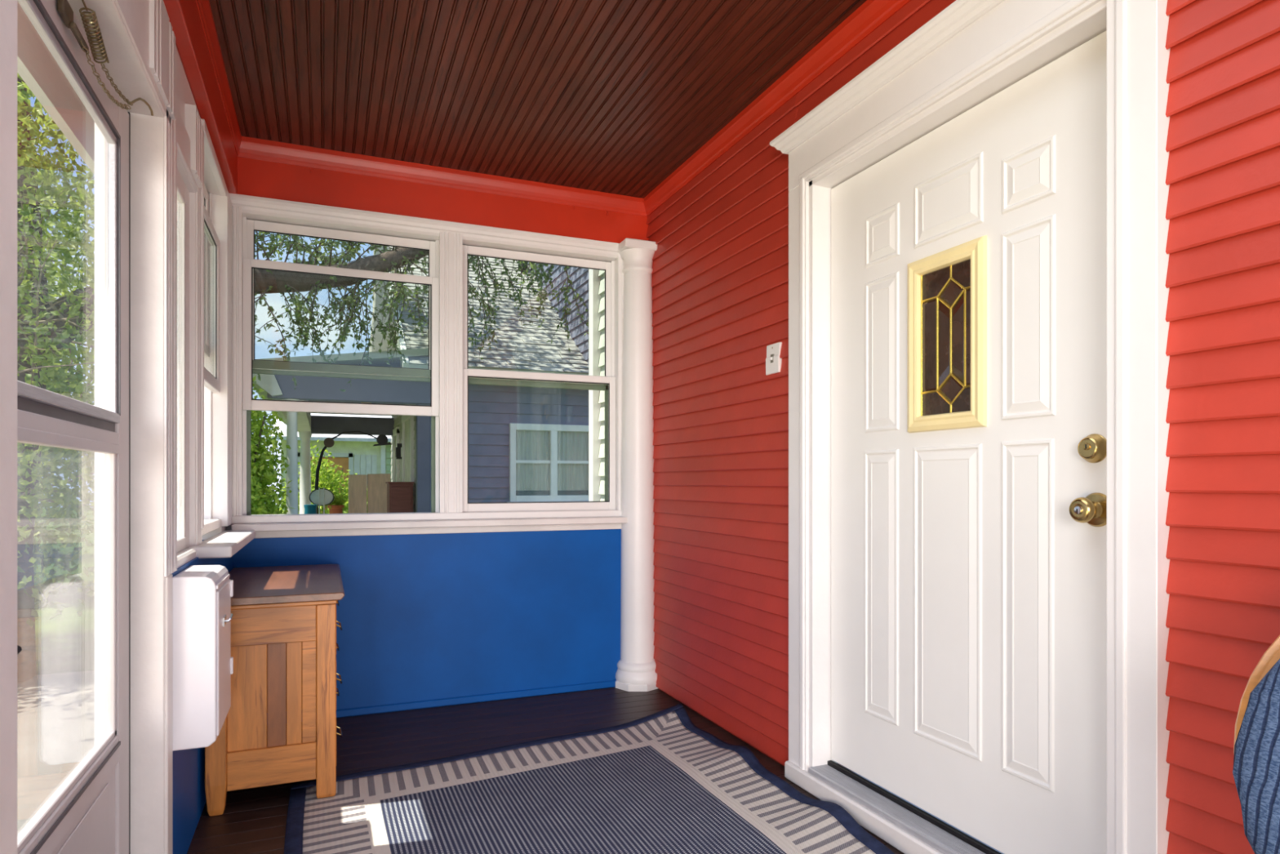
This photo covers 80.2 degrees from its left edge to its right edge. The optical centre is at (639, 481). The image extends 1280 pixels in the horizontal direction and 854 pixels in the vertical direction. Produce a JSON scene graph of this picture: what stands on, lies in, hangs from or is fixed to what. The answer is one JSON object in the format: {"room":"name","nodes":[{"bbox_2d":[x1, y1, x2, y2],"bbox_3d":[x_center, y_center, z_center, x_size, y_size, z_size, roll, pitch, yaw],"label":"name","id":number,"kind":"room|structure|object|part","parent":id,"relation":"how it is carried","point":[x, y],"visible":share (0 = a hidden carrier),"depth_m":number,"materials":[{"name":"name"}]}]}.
{"room":"enclosed porch","nodes":[
{"label":"enclosed porch","id":0,"kind":"room"},
{"bbox_2d":[17,0,94,174],"bbox_3d":[0.024,-1.470,1.147,2.675,0.410,6.200,0,0,-23],"label":"roof","id":1,"kind":"structure","parent":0,"point":[37,66],"depth_m":2.57,"materials":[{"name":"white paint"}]},
{"bbox_2d":[94,44,232,853],"bbox_3d":[-0.824,-0.240,0.822,0.150,2.650,5.650,0,0,-23],"label":"wall","id":2,"kind":"structure","parent":0,"point":[188,793],"depth_m":1.87,"materials":[{"name":"blue paint"}]},
{"bbox_2d":[17,0,130,853],"bbox_3d":[-1.066,0.070,1.442,0.083,1.970,0.982,0,0,-23],"label":"door","id":3,"kind":"structure","parent":2,"relation":"in","point":[89,812],"depth_m":1.76,"materials":[{"name":"white metal"}]},
{"bbox_3d":[-0.881,0.239,1.039,0.052,0.024,0.027,0,0,-23],"label":"latch lever","id":4,"kind":"part","parent":3,"relation":"part of","materials":[{"name":"metal"}]},
{"bbox_3d":[-1.084,0.253,1.424,0.023,0.680,0.773,0,0,-23],"label":"sash","id":5,"kind":"part","parent":3,"relation":"part of","materials":[{"name":"glass"}]},
{"bbox_3d":[-1.081,-0.469,1.423,0.021,0.663,0.767,0,0,-23],"label":"sash","id":6,"kind":"part","parent":3,"relation":"part of","materials":[{"name":"glass"}]},
{"bbox_3d":[-1.087,0.818,1.423,0.010,0.315,0.773,0,0,-23],"label":"kick panel","id":7,"kind":"part","parent":3,"relation":"part of","materials":[{"name":"white metal"}]},
{"bbox_2d":[57,0,153,115],"bbox_3d":[-1.116,-0.867,1.606,0.037,0.100,0.505,0,0,-19],"label":"spring","id":8,"kind":"object","parent":3,"relation":"attached to","point":[64,10],"visible":1,"depth_m":1.49,"materials":[{"name":"metal"}]},
{"bbox_3d":[-1.127,-0.842,1.608,0.011,0.052,0.344,0,0,-21],"label":"chain","id":9,"kind":"part","parent":8,"relation":"part of","materials":[{"name":"metal"}]},
{"bbox_3d":[-1.141,-0.863,1.659,0.011,0.035,0.250,0,0,-22],"label":"chain","id":10,"kind":"part","parent":8,"relation":"part of","materials":[{"name":"metal"}]},
{"bbox_2d":[0,0,172,853],"bbox_3d":[-1.058,0.070,1.417,0.134,2.030,1.190,0,0,-23],"label":"trim","id":11,"kind":"structure","parent":2,"relation":"attached to","point":[151,592],"depth_m":1.89,"materials":[{"name":"white paint"}]},
{"bbox_3d":[-0.855,0.080,0.920,0.128,2.010,0.116,0,0,-23],"label":"jamb post","id":12,"kind":"part","parent":11,"relation":"part of","materials":[{"name":"white paint"}]},
{"bbox_3d":[-1.265,0.080,1.908,0.128,2.010,0.030,0,0,-23],"label":"jamb post","id":13,"kind":"part","parent":11,"relation":"part of","materials":[{"name":"white paint"}]},
{"bbox_3d":[-1.255,0.662,1.942,0.094,0.845,0.070,0,0,-23],"label":"jamb post","id":14,"kind":"part","parent":11,"relation":"part of","materials":[{"name":"white paint"}]},
{"bbox_3d":[-1.309,-0.087,1.957,0.125,2.345,0.150,0,0,-23],"label":"post","id":15,"kind":"part","parent":2,"relation":"part of","materials":[{"name":"white paint"}]},
{"bbox_2d":[114,0,255,576],"bbox_3d":[-1.216,-0.491,2.026,0.137,1.477,2.875,0,0,-23],"label":"trim","id":16,"kind":"structure","parent":2,"relation":"attached to","point":[147,24],"depth_m":2.15,"materials":[{"name":"white paint"}]},
{"bbox_3d":[-0.969,-1.019,1.330,0.032,0.192,1.400,0,0,-23],"label":"door head casing","id":17,"kind":"part","parent":16,"relation":"part of","materials":[{"name":"white paint"}]},
{"bbox_3d":[-1.240,-0.458,1.986,0.030,1.395,0.150,0,0,-23],"label":"door casing","id":18,"kind":"part","parent":16,"relation":"part of","materials":[{"name":"white paint"}]},
{"bbox_3d":[-1.373,0.232,2.291,0.024,0.030,0.515,0,0,-23],"label":"casing","id":19,"kind":"part","parent":16,"relation":"part of","materials":[{"name":"white paint"}]},
{"bbox_3d":[-1.367,-1.002,2.272,0.020,0.105,0.475,0,0,-23],"label":"head casing","id":20,"kind":"part","parent":16,"relation":"part of","materials":[{"name":"white paint"}]},
{"bbox_3d":[-1.484,-0.465,2.534,0.030,1.410,0.097,0,0,-23],"label":"mullion casing","id":21,"kind":"part","parent":16,"relation":"part of","materials":[{"name":"white paint"}]},
{"bbox_3d":[-1.647,-1.210,2.954,0.026,0.040,0.830,0,0,-23],"label":"head casing","id":22,"kind":"part","parent":16,"relation":"part of","materials":[{"name":"white paint"}]},
{"bbox_3d":[-1.556,0.227,2.862,0.124,0.036,0.920,0,0,-23],"label":"window stool","id":23,"kind":"part","parent":16,"relation":"part of","materials":[{"name":"white paint"}]},
{"bbox_3d":[-1.772,-0.515,3.253,0.030,1.400,0.183,0,0,-23],"label":"corner casing","id":24,"kind":"part","parent":16,"relation":"part of","materials":[{"name":"white paint"}]},
{"bbox_2d":[177,151,195,559],"bbox_3d":[-1.413,-0.362,2.253,0.120,1.205,0.490,0,0,-23],"label":"window","id":25,"kind":"structure","parent":2,"relation":"in","point":[186,193],"depth_m":2.44,"materials":[{"name":"white paint"}]},
{"bbox_3d":[-1.390,-0.366,2.262,0.020,1.158,0.465,0,0,-23],"label":"sash","id":26,"kind":"part","parent":25,"relation":"part of","materials":[{"name":"white paint"}]},
{"bbox_3d":[-1.413,0.227,2.253,0.120,0.027,0.490,0,0,-23],"label":"sill","id":27,"kind":"part","parent":25,"relation":"part of","materials":[{"name":"white paint"}]},
{"bbox_2d":[172,564,233,751],"bbox_3d":[-1.231,0.478,2.162,0.127,0.457,0.315,0,0,-23],"label":"wall box","id":28,"kind":"object","parent":2,"relation":"attached to","point":[202,662],"visible":1,"depth_m":2.02,"materials":[{"name":"white metal"}]},
{"bbox_3d":[-1.164,0.297,2.020,0.021,0.045,0.003,0,0,-23],"label":"label plate","id":29,"kind":"part","parent":28,"relation":"part of","materials":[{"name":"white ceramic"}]},
{"bbox_3d":[-1.193,0.490,2.179,0.006,0.390,0.292,0,0,-23],"label":"door","id":30,"kind":"part","parent":28,"relation":"part of","materials":[{"name":"white metal"}]},
{"bbox_3d":[-1.178,0.393,2.155,0.005,0.028,0.050,0,0,-23],"label":"latch plate","id":31,"kind":"part","parent":28,"relation":"part of","materials":[{"name":"silver metal"}]},
{"bbox_3d":[-1.179,0.390,2.177,0.019,0.018,0.050,0,0,-23],"label":"latch handle","id":32,"kind":"part","parent":28,"relation":"part of","materials":[{"name":"silver metal"}]},
{"bbox_2d":[201,131,220,535],"bbox_3d":[-1.698,-0.511,2.844,0.198,1.402,0.669,0,0,-23],"label":"window","id":33,"kind":"structure","parent":2,"relation":"in","point":[211,243],"depth_m":3.10,"materials":[{"name":"white paint"}]},
{"bbox_3d":[-1.677,-0.851,2.852,0.030,0.672,0.629,0,0,-23],"label":"sash","id":34,"kind":"part","parent":33,"relation":"part of","materials":[{"name":"white paint"}]},
{"bbox_3d":[-1.707,0.172,2.840,0.178,0.036,0.645,0,0,-23],"label":"sill","id":35,"kind":"part","parent":33,"relation":"part of","materials":[{"name":"white paint"}]},
{"bbox_3d":[-1.641,-0.685,2.867,0.030,0.630,0.629,0,0,-23],"label":"sash","id":36,"kind":"part","parent":33,"relation":"part of","materials":[{"name":"white paint"}]},
{"bbox_3d":[-1.862,-0.510,3.287,0.125,1.500,0.300,0,0,-23],"label":"post","id":37,"kind":"part","parent":2,"relation":"part of","materials":[{"name":"white paint"}]},
{"bbox_2d":[226,156,648,717],"bbox_3d":[-0.905,-0.240,3.804,2.250,2.650,0.180,0,0,-23],"label":"wall","id":38,"kind":"structure","parent":0,"point":[442,615],"depth_m":3.72,"materials":[{"name":"blue paint"}]},
{"bbox_3d":[-1.877,-0.512,3.413,0.155,1.495,0.155,0,0,-23],"label":"post","id":39,"kind":"part","parent":38,"relation":"part of","materials":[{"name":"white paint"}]},
{"bbox_2d":[242,213,439,515],"bbox_3d":[-1.405,-0.511,3.619,0.899,1.402,0.178,0,0,-23],"label":"window","id":40,"kind":"structure","parent":38,"relation":"in","point":[251,223],"depth_m":3.57,"materials":[{"name":"white paint"}]},
{"bbox_3d":[-1.400,-0.526,3.607,0.899,1.372,0.153,0,0,-23],"label":"frame","id":41,"kind":"part","parent":40,"relation":"part of","materials":[{"name":"white paint"}]},
{"bbox_3d":[-1.400,-0.851,3.608,0.859,0.672,0.030,0,0,-23],"label":"sash","id":42,"kind":"part","parent":40,"relation":"part of","materials":[{"name":"white paint"}]},
{"bbox_3d":[-1.420,-0.520,3.655,0.851,1.360,0.020,0,0,-23],"label":"storm frame","id":43,"kind":"part","parent":40,"relation":"part of","materials":[{"name":"grey metal"}]},
{"bbox_3d":[-1.385,-0.661,3.571,0.859,0.678,0.030,0,0,-23],"label":"sash","id":44,"kind":"part","parent":40,"relation":"part of","materials":[{"name":"white paint"}]},
{"bbox_3d":[-1.405,0.172,3.619,0.875,0.036,0.178,0,0,-23],"label":"sill","id":45,"kind":"part","parent":40,"relation":"part of","materials":[{"name":"white paint"}]},
{"bbox_2d":[228,193,627,537],"bbox_3d":[-0.882,-0.505,3.695,1.992,1.510,0.102,0,0,-23],"label":"trim","id":46,"kind":"structure","parent":38,"relation":"attached to","point":[451,517],"depth_m":3.69,"materials":[{"name":"white paint"}]},
{"bbox_3d":[-1.790,-0.517,3.357,0.057,1.395,0.030,0,0,-23],"label":"casing","id":47,"kind":"part","parent":46,"relation":"part of","materials":[{"name":"white paint"}]},
{"bbox_3d":[-0.935,-1.226,3.701,1.885,0.067,0.048,0,0,-23],"label":"head casing","id":48,"kind":"part","parent":46,"relation":"part of","materials":[{"name":"white paint"}]},
{"bbox_3d":[-0.940,0.168,3.706,1.890,0.035,0.035,0,0,-23],"label":"sill rail","id":49,"kind":"part","parent":46,"relation":"part of","materials":[{"name":"white paint"}]},
{"bbox_3d":[-0.872,0.201,3.699,1.970,0.032,0.100,0,0,-23],"label":"window stool","id":50,"kind":"part","parent":46,"relation":"part of","materials":[{"name":"white paint"}]},
{"bbox_3d":[-0.925,-0.517,3.717,0.109,1.395,0.030,0,0,-23],"label":"mullion casing","id":51,"kind":"part","parent":46,"relation":"part of","materials":[{"name":"white paint"}]},
{"bbox_3d":[-0.093,-0.517,4.063,0.062,1.395,0.030,0,0,-23],"label":"casing","id":52,"kind":"part","parent":46,"relation":"part of","materials":[{"name":"white paint"}]},
{"bbox_2d":[266,680,616,725],"bbox_3d":[-0.923,1.067,3.692,1.870,0.035,0.012,0,0,-23],"label":"baseboard","id":53,"kind":"structure","parent":38,"relation":"attached to","point":[583,686],"depth_m":3.73,"materials":[{"name":"blue paint"}]},
{"bbox_2d":[462,240,617,511],"bbox_3d":[-0.534,-0.511,3.981,0.864,1.402,0.178,0,0,-23],"label":"window","id":54,"kind":"structure","parent":38,"relation":"in","point":[607,383],"depth_m":3.97,"materials":[{"name":"white paint"}]},
{"bbox_3d":[-0.530,-0.856,3.970,0.824,0.662,0.030,0,0,-23],"label":"sash","id":55,"kind":"part","parent":54,"relation":"part of","materials":[{"name":"white paint"}]},
{"bbox_3d":[-0.549,-0.520,4.017,0.816,1.360,0.020,0,0,-23],"label":"storm frame","id":56,"kind":"part","parent":54,"relation":"part of","materials":[{"name":"glass"}]},
{"bbox_3d":[-0.514,-0.205,3.933,0.824,0.716,0.030,0,0,-23],"label":"sash","id":57,"kind":"part","parent":54,"relation":"part of","materials":[{"name":"white paint"}]},
{"bbox_2d":[208,0,866,198],"bbox_3d":[0.164,-1.545,1.233,2.250,0.061,5.650,0,0,-23],"label":"ceiling","id":58,"kind":"structure","parent":0,"point":[611,96],"depth_m":2.82,"materials":[{"name":"wood"}]},
{"bbox_2d":[186,686,904,853],"bbox_3d":[0.164,1.145,1.233,2.250,0.120,5.650,0,0,-23],"label":"floor","id":59,"kind":"structure","parent":0,"point":[253,820],"depth_m":3.25,"materials":[{"name":"brown paint"}]},
{"bbox_2d":[204,564,344,816],"bbox_3d":[-1.390,0.730,2.949,0.432,0.710,0.977,0,0,-23],"label":"dresser","id":60,"kind":"object","parent":59,"relation":"on","point":[283,620],"visible":0.95,"depth_m":2.55,"materials":[{"name":"brown wood"}]},
{"bbox_3d":[-1.383,0.751,2.482,0.062,0.668,0.045,0,0,-23],"label":"leg","id":61,"kind":"part","parent":60,"relation":"part of","materials":[{"name":"brown wood"}]},
{"bbox_3d":[-1.228,0.948,2.541,0.269,0.125,0.024,0,0,-23],"label":"rail","id":62,"kind":"part","parent":60,"relation":"part of","materials":[{"name":"brown wood"}]},
{"bbox_3d":[-1.228,0.478,2.541,0.269,0.123,0.024,0,0,-23],"label":"rail","id":63,"kind":"part","parent":60,"relation":"part of","materials":[{"name":"brown wood"}]},
{"bbox_3d":[-1.396,0.409,2.950,0.397,0.016,0.950,0,0,-23],"label":"moulding","id":64,"kind":"part","parent":60,"relation":"part of","materials":[{"name":"brown wood"}]},
{"bbox_3d":[-1.568,0.714,3.357,0.269,0.593,0.024,0,0,-23],"label":"panel","id":65,"kind":"part","parent":60,"relation":"part of","materials":[{"name":"brown wood"}]},
{"bbox_3d":[-1.077,0.747,2.609,0.062,0.659,0.045,0,0,-23],"label":"leg","id":66,"kind":"part","parent":60,"relation":"part of","materials":[{"name":"brown wood"}]},
{"bbox_3d":[-1.095,0.522,2.761,0.024,0.029,0.086,0,0,-23],"label":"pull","id":67,"kind":"part","parent":60,"relation":"part of","materials":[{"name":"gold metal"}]},
{"bbox_3d":[-1.095,0.715,2.761,0.024,0.029,0.086,0,0,-23],"label":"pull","id":68,"kind":"part","parent":60,"relation":"part of","materials":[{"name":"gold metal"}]},
{"bbox_3d":[-1.095,0.910,2.761,0.024,0.029,0.086,0,0,-23],"label":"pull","id":69,"kind":"part","parent":60,"relation":"part of","materials":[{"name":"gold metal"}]},
{"bbox_2d":[284,703,894,853],"bbox_3d":[-0.076,1.056,2.034,1.665,0.056,2.565,0,0,-23],"label":"rug","id":70,"kind":"object","parent":59,"relation":"on","point":[660,782],"visible":0.99,"depth_m":2.53,"materials":[{"name":"fabric"}]},
{"bbox_2d":[615,237,657,691],"bbox_3d":[-0.011,-0.087,4.047,0.244,2.345,0.251,0,0,0],"label":"column","id":71,"kind":"structure","parent":59,"relation":"on","point":[636,670],"depth_m":3.98,"materials":[{"name":"white paint"}]},
{"bbox_2d":[1232,635,1279,853],"bbox_3d":[0.941,0.589,0.843,0.743,0.994,0.660,0,0,-23],"label":"armchair","id":72,"kind":"object","parent":59,"relation":"on","point":[1256,747],"visible":1,"depth_m":1.10,"materials":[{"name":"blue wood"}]},
{"bbox_2d":[588,268,604,501],"bbox_3d":[-0.085,-0.415,4.508,0.295,4.200,0.490,0,0,-23],"label":"wall","id":73,"kind":"structure","parent":0,"point":[596,277],"depth_m":4.61,"materials":[{"name":"white paint"}]},
{"bbox_2d":[645,0,1279,853],"bbox_3d":[1.149,-0.215,1.669,0.197,2.600,5.700,0,0,-23],"label":"wall","id":74,"kind":"structure","parent":0,"point":[720,273],"depth_m":1.56,"materials":[{"name":"red paint"}]},
{"bbox_2d":[163,0,911,216],"bbox_3d":[0.179,-1.387,1.168,2.017,0.255,5.520,0,0,-23],"label":"trim","id":75,"kind":"structure","parent":74,"relation":"attached to","point":[192,21],"depth_m":3.14,"materials":[{"name":"red paint"}]},
{"bbox_3d":[-0.705,-1.472,0.801,0.018,0.085,5.520,0,0,-23],"label":"crown moulding","id":76,"kind":"part","parent":75,"relation":"part of","materials":[{"name":"red paint"}]},
{"bbox_3d":[-0.857,-1.472,3.714,1.974,0.085,0.024,0,0,-23],"label":"crown moulding","id":77,"kind":"part","parent":75,"relation":"part of","materials":[{"name":"red paint"}]},
{"bbox_3d":[1.084,-1.472,1.545,0.032,0.085,5.520,0,0,-23],"label":"crown moulding","id":78,"kind":"part","parent":75,"relation":"part of","materials":[{"name":"red paint"}]},
{"bbox_2d":[765,342,782,375],"bbox_3d":[0.514,-0.475,2.938,0.027,0.115,0.092,0,0,-23],"label":"switch plate","id":79,"kind":"object","parent":74,"relation":"attached to","point":[773,361],"visible":1,"depth_m":2.93,"materials":[{"name":"white paint"}]},
{"bbox_2d":[831,30,1106,853],"bbox_3d":[0.877,-0.027,2.195,0.114,2.024,1.084,0,0,-23],"label":"door","id":80,"kind":"structure","parent":74,"relation":"in","point":[969,261],"depth_m":2.07,"materials":[{"name":"white wood"}]},
{"bbox_3d":[0.777,0.332,2.457,0.006,0.870,0.162,0,0,-23],"label":"panel","id":81,"kind":"part","parent":80,"relation":"part of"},
{"bbox_3d":[0.778,-0.411,2.454,0.006,0.497,0.160,0,0,-23],"label":"panel","id":82,"kind":"part","parent":80,"relation":"part of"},
{"bbox_3d":[0.779,-0.792,2.452,0.006,0.165,0.160,0,0,-23],"label":"panel","id":83,"kind":"part","parent":80,"relation":"part of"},
{"bbox_3d":[0.866,-0.405,2.266,0.008,0.276,0.064,0,0,-23],"label":"glass pane","id":84,"kind":"part","parent":80,"relation":"part of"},
{"bbox_3d":[0.876,-0.232,2.242,0.008,0.071,0.116,0,0,-23],"label":"glass pane","id":85,"kind":"part","parent":80,"relation":"part of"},
{"bbox_3d":[0.876,-0.584,2.242,0.008,0.081,0.116,0,0,-23],"label":"glass pane","id":86,"kind":"part","parent":80,"relation":"part of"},
{"bbox_3d":[0.889,-0.405,2.213,0.008,0.276,0.052,0,0,-23],"label":"glass pane","id":87,"kind":"part","parent":80,"relation":"part of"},
{"bbox_3d":[0.888,-0.410,2.202,0.037,0.520,0.295,0,0,-23],"label":"light frame","id":88,"kind":"part","parent":80,"relation":"part of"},
{"bbox_3d":[0.884,0.331,2.200,0.006,0.872,0.260,0,0,-23],"label":"panel","id":89,"kind":"part","parent":80,"relation":"part of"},
{"bbox_3d":[0.885,-0.806,2.197,0.006,0.193,0.262,0,0,-23],"label":"panel","id":90,"kind":"part","parent":80,"relation":"part of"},
{"bbox_3d":[0.899,-0.543,2.189,0.008,0.088,0.104,0,0,-23],"label":"glass pane","id":91,"kind":"part","parent":80,"relation":"part of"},
{"bbox_3d":[0.899,-0.267,2.189,0.008,0.088,0.104,0,0,-23],"label":"glass pane","id":92,"kind":"part","parent":80,"relation":"part of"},
{"bbox_3d":[0.908,-0.405,2.165,0.008,0.276,0.052,0,0,-23],"label":"glass pane","id":93,"kind":"part","parent":80,"relation":"part of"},
{"bbox_3d":[0.914,-0.232,2.150,0.008,0.071,0.083,0,0,-23],"label":"glass pane","id":94,"kind":"part","parent":80,"relation":"part of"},
{"bbox_3d":[0.914,-0.584,2.150,0.008,0.081,0.083,0,0,-23],"label":"glass pane","id":95,"kind":"part","parent":80,"relation":"part of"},
{"bbox_3d":[0.924,-0.405,2.126,0.008,0.276,0.031,0,0,-23],"label":"glass pane","id":96,"kind":"part","parent":80,"relation":"part of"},
{"bbox_3d":[0.989,0.330,1.947,0.006,0.874,0.158,0,0,-23],"label":"panel","id":97,"kind":"part","parent":80,"relation":"part of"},
{"bbox_3d":[0.990,-0.411,1.945,0.006,0.497,0.162,0,0,-23],"label":"panel","id":98,"kind":"part","parent":80,"relation":"part of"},
{"bbox_3d":[0.990,-0.782,1.944,0.006,0.145,0.160,0,0,-23],"label":"panel","id":99,"kind":"part","parent":80,"relation":"part of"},
{"bbox_3d":[1.036,0.065,1.758,0.065,0.080,0.080,0,0,-23],"label":"knob","id":100,"kind":"part","parent":80,"relation":"part of","materials":[{"name":"gold metal"}]},
{"bbox_2d":[769,0,1169,853],"bbox_3d":[0.837,-0.087,2.191,0.172,2.345,1.438,0,0,-23],"label":"trim","id":101,"kind":"structure","parent":74,"relation":"attached to","point":[970,52],"depth_m":1.80,"materials":[{"name":"white paint"}]},
{"bbox_3d":[0.596,-0.005,2.757,0.063,2.120,0.110,0,0,-23],"label":"casing","id":102,"kind":"part","parent":101,"relation":"part of","materials":[{"name":"white paint"}]},
{"bbox_3d":[0.857,1.054,2.182,0.142,0.062,1.372,0,0,-23],"label":"door sill","id":103,"kind":"part","parent":101,"relation":"part of","materials":[{"name":"white paint"}]},
{"bbox_3d":[0.832,-1.140,2.189,0.063,0.150,1.340,0,0,-23],"label":"head casing","id":104,"kind":"part","parent":101,"relation":"part of","materials":[{"name":"white paint"}]},
{"bbox_3d":[1.068,-0.005,1.621,0.063,2.120,0.110,0,0,-23],"label":"casing","id":105,"kind":"part","parent":101,"relation":"part of","materials":[{"name":"white paint"}]},
{"label":"outside","id":106,"kind":"structure","parent":0,"visible":0},
{"bbox_2d":[33,505,280,675],"bbox_3d":[-7.678,1.760,18.467,80.000,0.150,80.000,0,0,-23],"label":"ground","id":107,"kind":"structure","parent":106,"point":[65,643],"depth_m":9.26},
{"bbox_2d":[41,208,94,542],"bbox_3d":[-10.211,-1.913,11.242,4.082,7.200,4.297,0,0,-23],"label":"tree","id":108,"kind":"object","parent":107,"relation":"on","point":[53,279],"visible":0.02,"depth_m":11.73,"materials":[{"name":"green plant"}]},
{"bbox_2d":[250,395,279,512],"bbox_3d":[-8.631,-0.342,15.430,2.358,5.142,3.327,0,0,-23],"label":"shrub","id":109,"kind":"object","parent":107,"relation":"on","point":[258,395],"visible":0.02,"depth_m":15.96,"materials":[{"name":"green plant"}]},
{"bbox_2d":[250,375,294,515],"bbox_3d":[-3.913,0.255,7.104,1.338,3.294,1.414,0,0,-6],"label":"shrub","id":110,"kind":"object","parent":107,"relation":"on","point":[261,503],"visible":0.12,"depth_m":7.06,"materials":[{"name":"green plant"}]},
{"bbox_2d":[17,72,588,683],"bbox_3d":[-4.553,-2.513,7.714,8.179,8.424,5.683,0,0,-32],"label":"street tree","id":111,"kind":"object","parent":107,"relation":"on","point":[48,326],"visible":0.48,"depth_m":6.38,"materials":[{"name":"green plant"}]},
{"bbox_3d":[-4.609,-2.569,7.577,8.336,8.313,5.728,0,0,-23],"label":"crown","id":112,"kind":"part","parent":111,"relation":"part of","materials":[{"name":"green plant"}]},
{"bbox_2d":[273,439,350,514],"bbox_3d":[-6.142,0.514,14.457,1.636,2.728,1.499,0,0,-23],"label":"shrub","id":113,"kind":"object","parent":107,"relation":"on","point":[326,483],"visible":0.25,"depth_m":14.35,"materials":[{"name":"green plant"}]},
{"bbox_2d":[271,413,391,513],"bbox_3d":[-7.420,-0.165,18.954,3.050,3.700,3.300,0,0,-23],"label":"house","id":114,"kind":"structure","parent":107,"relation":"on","point":[357,454],"depth_m":17.73,"materials":[{"name":"white metal"}]},
{"bbox_3d":[-7.255,0.510,17.539,1.170,2.350,0.080,0,0,-23],"label":"door","id":115,"kind":"part","parent":114,"relation":"part of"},
{"bbox_3d":[-7.254,-0.287,17.550,0.980,0.555,0.040,0,0,-23],"label":"door","id":116,"kind":"part","parent":114,"relation":"part of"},
{"bbox_3d":[-7.254,0.278,17.550,0.980,0.555,0.040,0,0,-23],"label":"door","id":117,"kind":"part","parent":114,"relation":"part of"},
{"bbox_2d":[342,472,367,512],"bbox_3d":[-6.083,0.741,16.311,1.149,1.899,1.173,0,0,-23],"label":"shrub","id":118,"kind":"object","parent":107,"relation":"on","point":[348,473],"visible":0.03,"depth_m":16.22,"materials":[{"name":"green plant"}]},
{"bbox_2d":[253,244,588,514],"bbox_3d":[-2.433,-1.715,11.583,6.000,6.800,5.942,0,0,-23],"label":"house","id":119,"kind":"structure","parent":107,"relation":"on","point":[526,444],"depth_m":9.22,"materials":[{"name":"blue wood"}]},
{"bbox_2d":[303,504,317,514],"bbox_3d":[-4.534,0.625,10.461,0.180,0.620,0.177,0,0,-23],"label":"pot","id":120,"kind":"object","parent":119,"relation":"on","point":[308,508],"visible":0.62,"depth_m":10.39,"materials":[{"name":"ceramic"}]},
{"bbox_2d":[308,488,334,513],"bbox_3d":[-4.470,0.510,10.673,0.330,0.850,0.068,0,0,-23],"label":"oval sign","id":121,"kind":"object","parent":119,"relation":"on","point":[319,496],"visible":0.93,"depth_m":10.66,"materials":[{"name":"black metal"}]},
{"bbox_2d":[324,493,346,513],"bbox_3d":[-4.376,0.552,10.960,0.330,0.766,0.270,0,0,2],"label":"flower pot","id":122,"kind":"object","parent":119,"relation":"on","point":[336,506],"visible":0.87,"depth_m":10.90,"materials":[{"name":"ceramic"}]},
{"bbox_3d":[-4.383,0.635,10.957,0.220,0.600,0.217,0,0,-23],"label":"pot","id":123,"kind":"part","parent":122,"relation":"part of","materials":[{"name":"ceramic"}]},
{"bbox_2d":[314,431,391,513],"bbox_3d":[-4.467,0.076,11.680,1.240,1.719,0.320,0,0,-23],"label":"lamp","id":124,"kind":"object","parent":119,"relation":"on","point":[382,439],"visible":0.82,"depth_m":11.53,"materials":[{"name":"black metal"}]},
{"bbox_2d":[348,474,366,513],"bbox_3d":[-4.199,0.415,11.304,0.255,1.040,0.100,0,0,-23],"label":"board","id":125,"kind":"object","parent":119,"relation":"on","point":[357,482],"visible":0.58,"depth_m":11.26,"materials":[{"name":"wood"}]},
{"bbox_2d":[367,473,391,512],"bbox_3d":[-3.926,0.405,11.461,0.350,1.060,0.140,0,0,-23],"label":"board","id":126,"kind":"object","parent":119,"relation":"on","point":[376,485],"visible":0.52,"depth_m":11.41,"materials":[{"name":"wood"}]},
{"bbox_3d":[-4.061,-0.310,12.716,0.015,0.950,0.640,0,0,-23],"label":"pane","id":127,"kind":"part","parent":119,"relation":"part of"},
{"bbox_2d":[385,481,413,512],"bbox_3d":[-3.181,0.468,10.060,0.320,0.935,0.460,0,0,-23],"label":"base cabinet","id":128,"kind":"object","parent":119,"relation":"on","point":[399,494],"visible":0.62,"depth_m":9.86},
{"bbox_3d":[-3.095,0.475,9.860,0.255,0.820,0.015,0,0,-23],"label":"door","id":129,"kind":"part","parent":128,"relation":"part of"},
{"bbox_3d":[-3.323,0.020,10.948,0.030,1.830,1.030,0,0,-23],"label":"door","id":130,"kind":"part","parent":119,"relation":"part of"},
{"bbox_2d":[519,262,528,271],"bbox_3d":[-1.813,-3.320,11.809,0.200,0.410,0.200,0,0,-23],"label":"roof vent","id":131,"kind":"object","parent":119,"relation":"attached to","point":[527,262],"depth_m":11.75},
{"bbox_2d":[515,430,549,490],"bbox_3d":[-1.304,-0.258,9.218,0.430,0.725,0.012,0,0,-23],"label":"curtain","id":132,"kind":"object","parent":119,"relation":"hanging from","point":[532,446],"depth_m":9.22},
{"bbox_3d":[-1.294,-0.242,9.195,0.430,0.035,0.025,0,0,-23],"label":"meeting rail","id":133,"kind":"part","parent":119,"relation":"part of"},
{"bbox_2d":[557,431,587,490],"bbox_3d":[-0.838,-0.258,9.412,0.410,0.725,0.012,0,0,-23],"label":"curtain","id":134,"kind":"object","parent":119,"relation":"hanging from","point":[572,446],"depth_m":9.41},
{"bbox_3d":[-0.828,-0.242,9.389,0.410,0.035,0.025,0,0,-23],"label":"meeting rail","id":135,"kind":"part","parent":119,"relation":"part of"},
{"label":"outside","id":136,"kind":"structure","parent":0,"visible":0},
{"bbox_2d":[17,670,94,834],"bbox_3d":[-2.078,1.670,-0.864,2.700,0.030,16.000,0,0,-23],"label":"path","id":137,"kind":"structure","parent":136,"point":[55,712],"depth_m":5.01,"materials":[{"name":"concrete"}]}
]}

